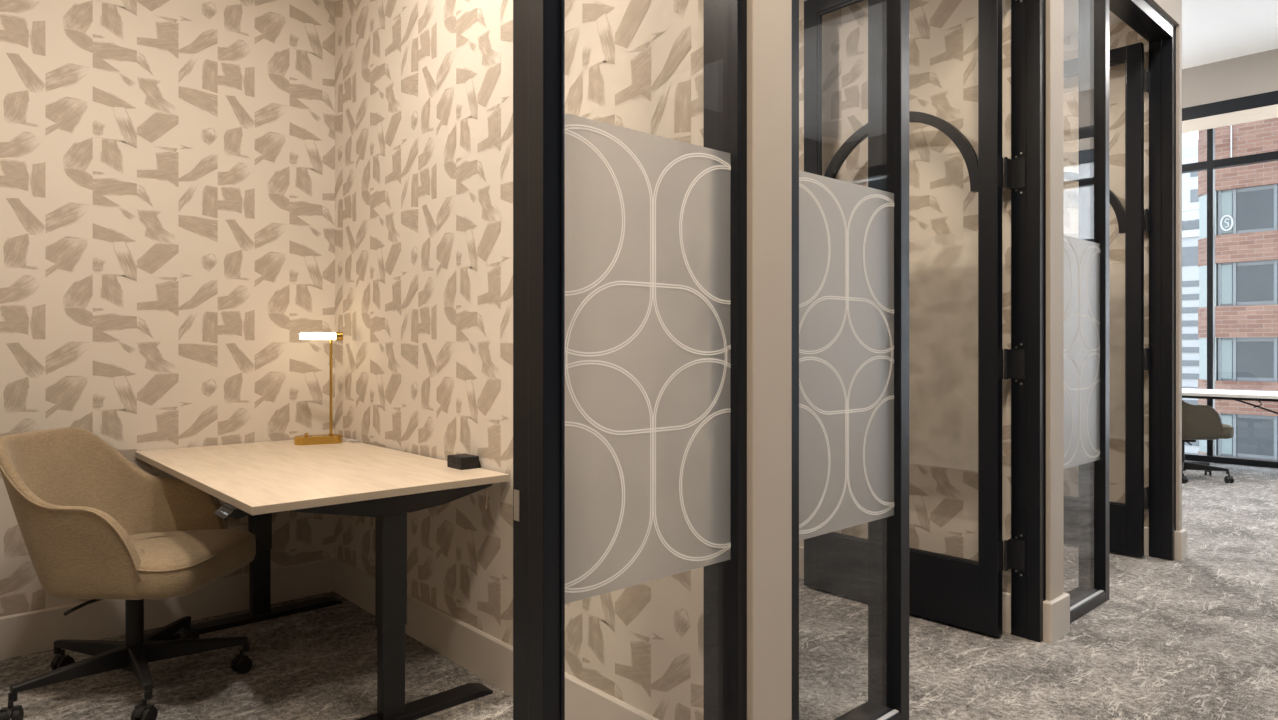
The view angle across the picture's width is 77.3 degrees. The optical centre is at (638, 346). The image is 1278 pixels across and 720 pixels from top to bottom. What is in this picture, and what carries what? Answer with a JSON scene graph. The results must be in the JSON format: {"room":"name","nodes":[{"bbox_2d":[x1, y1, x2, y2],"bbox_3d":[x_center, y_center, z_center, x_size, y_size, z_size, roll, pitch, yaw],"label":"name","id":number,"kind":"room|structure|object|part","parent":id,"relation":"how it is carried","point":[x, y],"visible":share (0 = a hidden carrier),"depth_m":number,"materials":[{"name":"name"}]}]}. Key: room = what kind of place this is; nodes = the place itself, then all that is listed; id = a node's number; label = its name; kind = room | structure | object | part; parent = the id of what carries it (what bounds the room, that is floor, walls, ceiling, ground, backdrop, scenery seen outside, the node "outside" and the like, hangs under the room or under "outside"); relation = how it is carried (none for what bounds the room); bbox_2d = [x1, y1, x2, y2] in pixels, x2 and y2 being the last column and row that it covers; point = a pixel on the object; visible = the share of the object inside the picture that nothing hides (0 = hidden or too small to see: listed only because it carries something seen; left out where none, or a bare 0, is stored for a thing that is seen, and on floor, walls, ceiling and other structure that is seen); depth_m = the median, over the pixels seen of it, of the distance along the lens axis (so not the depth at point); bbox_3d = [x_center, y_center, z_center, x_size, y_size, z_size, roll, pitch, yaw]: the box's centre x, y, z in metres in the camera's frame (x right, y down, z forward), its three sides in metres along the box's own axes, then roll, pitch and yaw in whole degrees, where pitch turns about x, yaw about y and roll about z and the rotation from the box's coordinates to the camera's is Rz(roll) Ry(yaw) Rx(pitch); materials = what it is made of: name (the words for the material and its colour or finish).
{"room":"coworking office","nodes":[
{"label":"coworking office","id":0,"kind":"room"},
{"bbox_2d":[0,0,334,616],"bbox_3d":[-0.799,-0.850,4.563,5.550,4.060,0.121,0,0,-42],"label":"wall","id":1,"kind":"structure","parent":0,"point":[167,167],"depth_m":3.38,"materials":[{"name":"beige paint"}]},
{"bbox_2d":[0,557,334,659],"bbox_3d":[-2.079,1.101,3.311,1.652,0.159,0.015,0,0,-42],"label":"baseboard","id":2,"kind":"structure","parent":1,"relation":"attached to","point":[36,631],"depth_m":3.34,"materials":[{"name":"beige paint"}]},
{"bbox_2d":[335,0,703,719],"bbox_3d":[-0.584,-0.850,3.020,0.173,4.060,2.456,0,0,-42],"label":"wall","id":3,"kind":"structure","parent":0,"point":[424,88],"depth_m":2.98,"materials":[{"name":"beige paint"}]},
{"bbox_2d":[333,558,658,719],"bbox_3d":[-0.647,1.101,2.951,0.015,0.159,2.441,0,0,-42],"label":"baseboard","id":4,"kind":"structure","parent":3,"relation":"attached to","point":[484,655],"depth_m":2.91,"materials":[{"name":"beige paint"}]},
{"bbox_2d":[513,0,564,719],"bbox_3d":[-0.601,-0.299,1.264,1.123,2.959,0.120,0,0,-42],"label":"door frame","id":5,"kind":"structure","parent":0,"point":[538,25],"depth_m":1.59,"materials":[{"name":"black metal"}]},
{"bbox_3d":[-0.251,0.327,1.642,0.002,0.063,0.020,0,0,-42],"label":"strike plate","id":6,"kind":"part","parent":5,"relation":"part of","materials":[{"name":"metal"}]},
{"bbox_2d":[0,460,1277,719],"bbox_3d":[1.139,1.240,3.060,14.200,0.120,11.400,0,0,-42],"label":"floor","id":7,"kind":"structure","parent":0,"point":[1195,637],"depth_m":3.00,"materials":[{"name":"carpet"}]},
{"bbox_2d":[0,427,255,719],"bbox_3d":[-1.778,0.739,2.821,0.754,0.882,0.734,0,0,-2],"label":"swivel armchair","id":8,"kind":"object","parent":7,"relation":"on","point":[94,524],"visible":1,"depth_m":2.74,"materials":[{"name":"beige fabric"}]},
{"bbox_3d":[-1.812,0.851,2.645,0.014,0.026,0.180,0,0,18],"label":"height lever","id":9,"kind":"part","parent":8,"relation":"part of","materials":[{"name":"black plastic"}]},
{"bbox_3d":[-1.948,1.073,2.842,0.335,0.070,0.048,0,0,16],"label":"leg","id":10,"kind":"part","parent":8,"relation":"part of","materials":[{"name":"black plastic"}]},
{"bbox_3d":[-1.767,1.073,2.985,0.048,0.070,0.335,0,0,-2],"label":"leg","id":11,"kind":"part","parent":8,"relation":"part of","materials":[{"name":"black plastic"}]},
{"bbox_2d":[129,529,255,599],"bbox_3d":[-1.703,0.750,2.787,0.543,0.146,0.516,0,0,3],"label":"seat cushion","id":12,"kind":"object","parent":8,"relation":"on","point":[168,563],"depth_m":2.67,"materials":[{"name":"beige fabric"}]},
{"bbox_2d":[135,439,508,719],"bbox_3d":[-1.276,0.807,3.002,0.855,0.745,1.543,0,0,-42],"label":"desk","id":13,"kind":"object","parent":7,"relation":"on","point":[255,480],"visible":0.95,"depth_m":2.62,"materials":[{"name":"brown wood"}]},
{"bbox_3d":[-1.644,0.703,3.468,0.082,0.355,0.055,0,0,-42],"label":"leg","id":14,"kind":"part","parent":13,"relation":"part of","materials":[{"name":"black metal"}]},
{"bbox_2d":[294,332,358,444],"bbox_3d":[-1.430,0.185,3.653,0.269,0.499,0.222,0,0,-24],"label":"desk lamp","id":15,"kind":"object","parent":13,"relation":"on","point":[331,438],"visible":1,"depth_m":3.57,"materials":[{"name":"gold metal"}]},
{"bbox_3d":[-1.435,-0.045,3.574,0.150,0.030,0.030,0,0,-24],"label":"lamp shade","id":16,"kind":"part","parent":15,"relation":"part of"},
{"bbox_3d":[-1.353,0.427,3.680,0.046,0.015,0.231,0,0,-42],"label":"power cord","id":17,"kind":"part","parent":15,"relation":"part of","materials":[{"name":"white plastic"}]},
{"bbox_3d":[-0.780,0.703,2.517,0.082,0.355,0.055,0,0,-42],"label":"leg","id":18,"kind":"part","parent":13,"relation":"part of","materials":[{"name":"black metal"}]},
{"bbox_3d":[-0.765,0.492,2.530,0.671,0.066,0.060,0,0,-42],"label":"cross arm","id":19,"kind":"part","parent":13,"relation":"part of","materials":[{"name":"black metal"}]},
{"bbox_2d":[447,453,478,469],"bbox_3d":[-0.631,0.413,2.868,0.075,0.043,0.100,0,0,-42],"label":"hub","id":20,"kind":"object","parent":13,"relation":"on","point":[464,461],"visible":1,"depth_m":2.84,"materials":[{"name":"black plastic"}]},
{"bbox_2d":[485,488,488,508],"bbox_3d":[-0.525,0.512,2.761,0.016,0.096,0.011,0,0,-42],"label":"cable","id":21,"kind":"object","parent":13,"relation":"hanging from","point":[486,489],"visible":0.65,"depth_m":2.76,"materials":[{"name":"plastic"}]},
{"bbox_2d":[747,0,791,719],"bbox_3d":[0.293,-0.850,2.065,0.156,4.060,0.135,0,0,-42],"label":"wall pier","id":22,"kind":"object","parent":7,"relation":"on","point":[769,22],"visible":0.67,"depth_m":2.00,"materials":[{"name":"beige paint"}]},
{"bbox_2d":[1046,0,1063,600],"bbox_3d":[1.657,-0.850,3.304,0.140,4.060,0.135,0,0,-42],"label":"wall pier","id":23,"kind":"object","parent":7,"relation":"on","point":[1054,9],"visible":0.26,"depth_m":3.23,"materials":[{"name":"beige paint"}]},
{"bbox_2d":[1043,593,1069,642],"bbox_3d":[1.700,1.101,3.254,0.192,0.159,0.034,0,0,-42],"label":"baseboard","id":24,"kind":"object","parent":23,"relation":"attached to","point":[1056,612],"visible":0.86,"depth_m":3.21,"materials":[{"name":"beige paint"}]},
{"bbox_2d":[1175,0,1181,530],"bbox_3d":[2.963,-0.850,4.489,0.049,4.060,0.135,0,0,-42],"label":"wall pier","id":25,"kind":"object","parent":7,"relation":"on","point":[1178,27],"visible":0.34,"depth_m":4.43,"materials":[{"name":"beige paint"}]},
{"bbox_2d":[1174,529,1186,560],"bbox_3d":[3.009,1.101,4.442,0.097,0.159,0.034,0,0,-42],"label":"baseboard","id":26,"kind":"object","parent":25,"relation":"attached to","point":[1180,537],"visible":0.91,"depth_m":4.42,"materials":[{"name":"beige paint"}]},
{"bbox_2d":[1182,400,1233,482],"bbox_3d":[4.862,0.739,7.229,0.781,0.882,0.763,0,0,0],"label":"swivel armchair","id":27,"kind":"object","parent":7,"relation":"on","point":[1199,422],"visible":0.43,"depth_m":6.94,"materials":[{"name":"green fabric"}]},
{"bbox_2d":[1219,424,1233,438],"bbox_3d":[4.935,0.750,7.198,0.543,0.146,0.516,0,0,0],"label":"seat cushion","id":28,"kind":"object","parent":27,"relation":"on","point":[1226,431],"depth_m":6.95,"materials":[{"name":"beige fabric"}]},
{"bbox_2d":[1182,388,1277,413],"bbox_3d":[6.068,0.807,7.129,0.870,0.745,3.800,0,0,-42],"label":"desk","id":29,"kind":"object","parent":7,"relation":"on","point":[1237,395],"visible":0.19,"depth_m":7.40,"materials":[{"name":"white laminate"}]},
{"bbox_3d":[6.061,0.484,7.055,0.100,0.041,3.100,0,0,-42],"label":"rail","id":30,"kind":"part","parent":29,"relation":"part of","materials":[{"name":"black metal"}]},
{"bbox_3d":[5.573,0.536,7.247,0.041,0.153,0.408,0,0,-38],"label":"crank handle","id":31,"kind":"part","parent":29,"relation":"part of","materials":[{"name":"black plastic"}]},
{"bbox_2d":[799,0,1010,592],"bbox_3d":[0.784,-0.850,4.261,0.172,4.060,2.456,0,0,-42],"label":"wall","id":32,"kind":"structure","parent":0,"point":[943,34],"depth_m":3.54,"materials":[{"name":"beige paint"}]},
{"bbox_2d":[799,546,1010,632],"bbox_3d":[0.721,1.101,4.194,0.015,0.159,2.441,0,0,-42],"label":"baseboard","id":33,"kind":"structure","parent":32,"relation":"attached to","point":[1006,597],"depth_m":3.31,"materials":[{"name":"beige paint"}]},
{"bbox_2d":[804,0,1024,636],"bbox_3d":[1.183,-0.259,3.569,0.105,2.854,1.009,0,0,-42],"label":"door","id":34,"kind":"structure","parent":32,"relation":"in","point":[958,362],"depth_m":3.35,"materials":[{"name":"black metal"}]},
{"bbox_3d":[1.139,-1.647,3.573,0.045,0.079,0.792,0,0,-42],"label":"rail","id":35,"kind":"part","parent":34,"relation":"part of","materials":[{"name":"black metal"}]},
{"bbox_3d":[1.139,1.032,3.573,0.045,0.273,0.792,0,0,-42],"label":"rail","id":36,"kind":"part","parent":34,"relation":"part of","materials":[{"name":"black metal"}]},
{"bbox_3d":[1.460,0.847,3.224,0.042,0.120,0.002,0,0,-42],"label":"plate","id":37,"kind":"part","parent":34,"relation":"part of","materials":[{"name":"metal"}]},
{"bbox_3d":[1.460,0.072,3.224,0.042,0.120,0.002,0,0,-42],"label":"plate","id":38,"kind":"part","parent":34,"relation":"part of","materials":[{"name":"metal"}]},
{"bbox_3d":[1.460,-0.703,3.224,0.042,0.120,0.002,0,0,-42],"label":"plate","id":39,"kind":"part","parent":34,"relation":"part of","materials":[{"name":"metal"}]},
{"bbox_3d":[1.523,0.847,3.235,0.050,0.120,0.057,0,0,-42],"label":"frame plate","id":40,"kind":"part","parent":34,"relation":"part of","materials":[{"name":"metal"}]},
{"bbox_3d":[1.523,0.072,3.235,0.050,0.120,0.057,0,0,-42],"label":"frame plate","id":41,"kind":"part","parent":34,"relation":"part of","materials":[{"name":"metal"}]},
{"bbox_3d":[1.523,-0.703,3.235,0.050,0.120,0.057,0,0,-42],"label":"frame plate","id":42,"kind":"part","parent":34,"relation":"part of","materials":[{"name":"metal"}]},
{"bbox_2d":[1064,0,1122,37],"bbox_3d":[1.453,-1.905,4.868,1.635,0.070,2.456,0,0,-42],"label":"ceiling","id":43,"kind":"structure","parent":0,"point":[1071,7],"depth_m":4.56,"materials":[{"name":"white paint"}]},
{"bbox_2d":[1064,22,1148,526],"bbox_3d":[2.083,-0.850,5.441,0.071,4.060,2.456,0,0,-42],"label":"wall","id":44,"kind":"structure","parent":0,"point":[1121,34],"depth_m":4.63,"materials":[{"name":"beige paint"}]},
{"bbox_2d":[1064,42,1148,556],"bbox_3d":[2.527,-0.259,4.789,0.105,2.854,1.009,0,0,-42],"label":"door","id":45,"kind":"structure","parent":44,"relation":"in","point":[1128,357],"depth_m":4.47,"materials":[{"name":"black metal"}]},
{"bbox_3d":[2.482,-1.647,4.793,0.045,0.079,0.792,0,0,-42],"label":"rail","id":46,"kind":"part","parent":45,"relation":"part of","materials":[{"name":"black metal"}]},
{"bbox_3d":[2.482,1.032,4.793,0.045,0.273,0.792,0,0,-42],"label":"rail","id":47,"kind":"part","parent":45,"relation":"part of","materials":[{"name":"black metal"}]},
{"bbox_3d":[2.804,0.847,4.444,0.042,0.120,0.002,0,0,-42],"label":"plate","id":48,"kind":"part","parent":45,"relation":"part of","materials":[{"name":"metal"}]},
{"bbox_3d":[2.804,0.072,4.444,0.042,0.120,0.002,0,0,-42],"label":"plate","id":49,"kind":"part","parent":45,"relation":"part of","materials":[{"name":"metal"}]},
{"bbox_3d":[2.804,-0.703,4.444,0.042,0.120,0.002,0,0,-42],"label":"plate","id":50,"kind":"part","parent":45,"relation":"part of","materials":[{"name":"metal"}]},
{"bbox_3d":[2.804,-1.480,4.444,0.042,0.120,0.002,0,0,-42],"label":"plate","id":51,"kind":"part","parent":45,"relation":"part of","materials":[{"name":"metal"}]},
{"bbox_2d":[1144,527,1148,555],"bbox_3d":[2.057,1.101,5.407,0.015,0.159,2.441,0,0,-42],"label":"baseboard","id":52,"kind":"structure","parent":44,"relation":"attached to","point":[1146,529],"depth_m":4.51,"materials":[{"name":"beige paint"}]},
{"bbox_2d":[1148,0,1179,25],"bbox_3d":[0.967,-2.329,2.677,5.344,1.101,0.135,0,0,-42],"label":"wall header","id":53,"kind":"structure","parent":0,"point":[1170,9],"depth_m":4.31,"materials":[{"name":"beige paint"}]},
{"bbox_2d":[565,0,746,719],"bbox_3d":[0.021,-0.299,1.831,0.561,2.959,0.116,0,0,-42],"label":"glass panel","id":54,"kind":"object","parent":53,"relation":"in","point":[656,226],"depth_m":1.82,"materials":[{"name":"grey glass"}]},
{"bbox_2d":[792,0,900,719],"bbox_3d":[0.557,-0.299,2.318,0.575,2.959,0.116,0,0,-42],"label":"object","id":55,"kind":"structure","parent":53,"relation":"in","point":[843,232],"depth_m":2.28,"materials":[{"name":"grey glass"}]},
{"bbox_3d":[0.578,1.156,2.337,0.518,0.048,0.116,0,0,-42],"label":"sill rail","id":56,"kind":"part","parent":55,"relation":"part of","materials":[{"name":"black metal"}]},
{"bbox_2d":[868,0,1045,719],"bbox_3d":[1.185,-0.299,2.886,1.119,2.959,0.120,0,0,-42],"label":"door frame","id":57,"kind":"structure","parent":53,"relation":"attached to","point":[888,20],"depth_m":2.55,"materials":[{"name":"black metal"}]},
{"bbox_2d":[1064,235,1104,623],"bbox_3d":[1.907,-0.299,3.544,0.555,2.959,0.116,0,0,-42],"label":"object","id":58,"kind":"structure","parent":53,"relation":"in","point":[1081,257],"depth_m":3.56,"materials":[{"name":"grey glass"}]},
{"bbox_3d":[1.926,1.156,3.561,0.505,0.048,0.116,0,0,-42],"label":"sill rail","id":59,"kind":"part","parent":58,"relation":"part of","materials":[{"name":"black metal"}]},
{"bbox_2d":[1079,0,1175,601],"bbox_3d":[2.527,-0.299,4.104,1.115,2.959,0.120,0,0,-42],"label":"door frame","id":60,"kind":"structure","parent":53,"relation":"attached to","point":[1144,18],"depth_m":4.31,"materials":[{"name":"black metal"}]},
{"bbox_2d":[1182,0,1277,68],"bbox_3d":[4.915,-2.955,6.488,4.000,0.150,11.400,0,0,-42],"label":"ceiling","id":61,"kind":"structure","parent":0,"point":[1213,31],"depth_m":7.25,"materials":[{"name":"white paint"}]},
{"bbox_2d":[1182,49,1277,107],"bbox_3d":[6.278,-2.678,7.724,0.140,0.405,11.000,0,0,-42],"label":"wall","id":62,"kind":"structure","parent":0,"point":[1257,73],"depth_m":8.01,"materials":[{"name":"paint"}]},
{"bbox_2d":[1182,90,1277,467],"bbox_3d":[6.270,-0.647,7.718,0.120,3.655,11.000,0,0,-42],"label":"window","id":63,"kind":"structure","parent":62,"relation":"in","point":[1269,98],"depth_m":8.14,"materials":[{"name":"black metal"}]},
{"bbox_2d":[1182,104,1277,133],"bbox_3d":[5.684,-2.276,8.266,0.012,0.128,9.200,0,0,-42],"label":"roller blind","id":64,"kind":"object","parent":63,"relation":"attached to","point":[1267,112],"visible":0.23,"depth_m":8.00,"materials":[{"name":"beige fabric"}]},
{"bbox_3d":[6.270,-2.408,7.718,0.120,0.135,11.000,0,0,-42],"label":"head rail","id":65,"kind":"part","parent":63,"relation":"part of","materials":[{"name":"black metal"}]},
{"bbox_3d":[6.270,1.149,7.718,0.120,0.062,11.000,0,0,-42],"label":"sill rail","id":66,"kind":"part","parent":63,"relation":"part of","materials":[{"name":"black metal"}]},
{"label":"outside","id":67,"kind":"structure","parent":0,"visible":0},
{"bbox_3d":[64.672,21.380,85.719,189.000,0.400,280.000,0,0,-42],"label":"street","id":68,"kind":"object","parent":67,"visible":0},
{"bbox_2d":[1182,208,1198,453],"bbox_3d":[52.790,9.737,72.772,16.400,42.887,17.600,0,0,-42],"label":"office block","id":69,"kind":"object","parent":68,"relation":"on","point":[1190,229],"visible":0.09,"depth_m":67.63,"materials":[{"name":"concrete"}]},
{"bbox_3d":[47.976,-10.764,66.917,0.193,1.887,13.400,0,0,-42],"label":"roof railing","id":70,"kind":"part","parent":69,"relation":"part of","materials":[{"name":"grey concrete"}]},
{"bbox_2d":[1182,133,1198,221],"bbox_3d":[95.373,2.680,128.446,14.100,77.000,22.000,0,0,-42],"label":"tower","id":71,"kind":"structure","parent":68,"relation":"on","point":[1190,199],"depth_m":126.91,"materials":[{"name":"concrete"}]},
{"bbox_2d":[1198,118,1277,460],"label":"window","id":72,"kind":"structure","parent":68,"relation":"on","point":[1246,196],"depth_m":36.63,"materials":[{"name":"red brick"}]},
{"bbox_3d":[27.316,-6.220,37.161,0.025,1.900,0.410,0,0,-42],"label":"pale panel","id":73,"kind":"part","parent":72,"relation":"part of","materials":[{"name":"glass"}]},
{"bbox_3d":[27.316,-2.875,37.161,0.025,1.810,0.410,0,0,-42],"label":"pale panel","id":74,"kind":"part","parent":72,"relation":"part of","materials":[{"name":"glass"}]},
{"bbox_3d":[27.316,0.600,37.161,0.025,1.800,0.410,0,0,-42],"label":"pale panel","id":75,"kind":"part","parent":72,"relation":"part of","materials":[{"name":"glass"}]},
{"bbox_3d":[27.316,4.110,37.161,0.025,1.800,0.410,0,0,-42],"label":"pale panel","id":76,"kind":"part","parent":72,"relation":"part of","materials":[{"name":"glass"}]}
]}

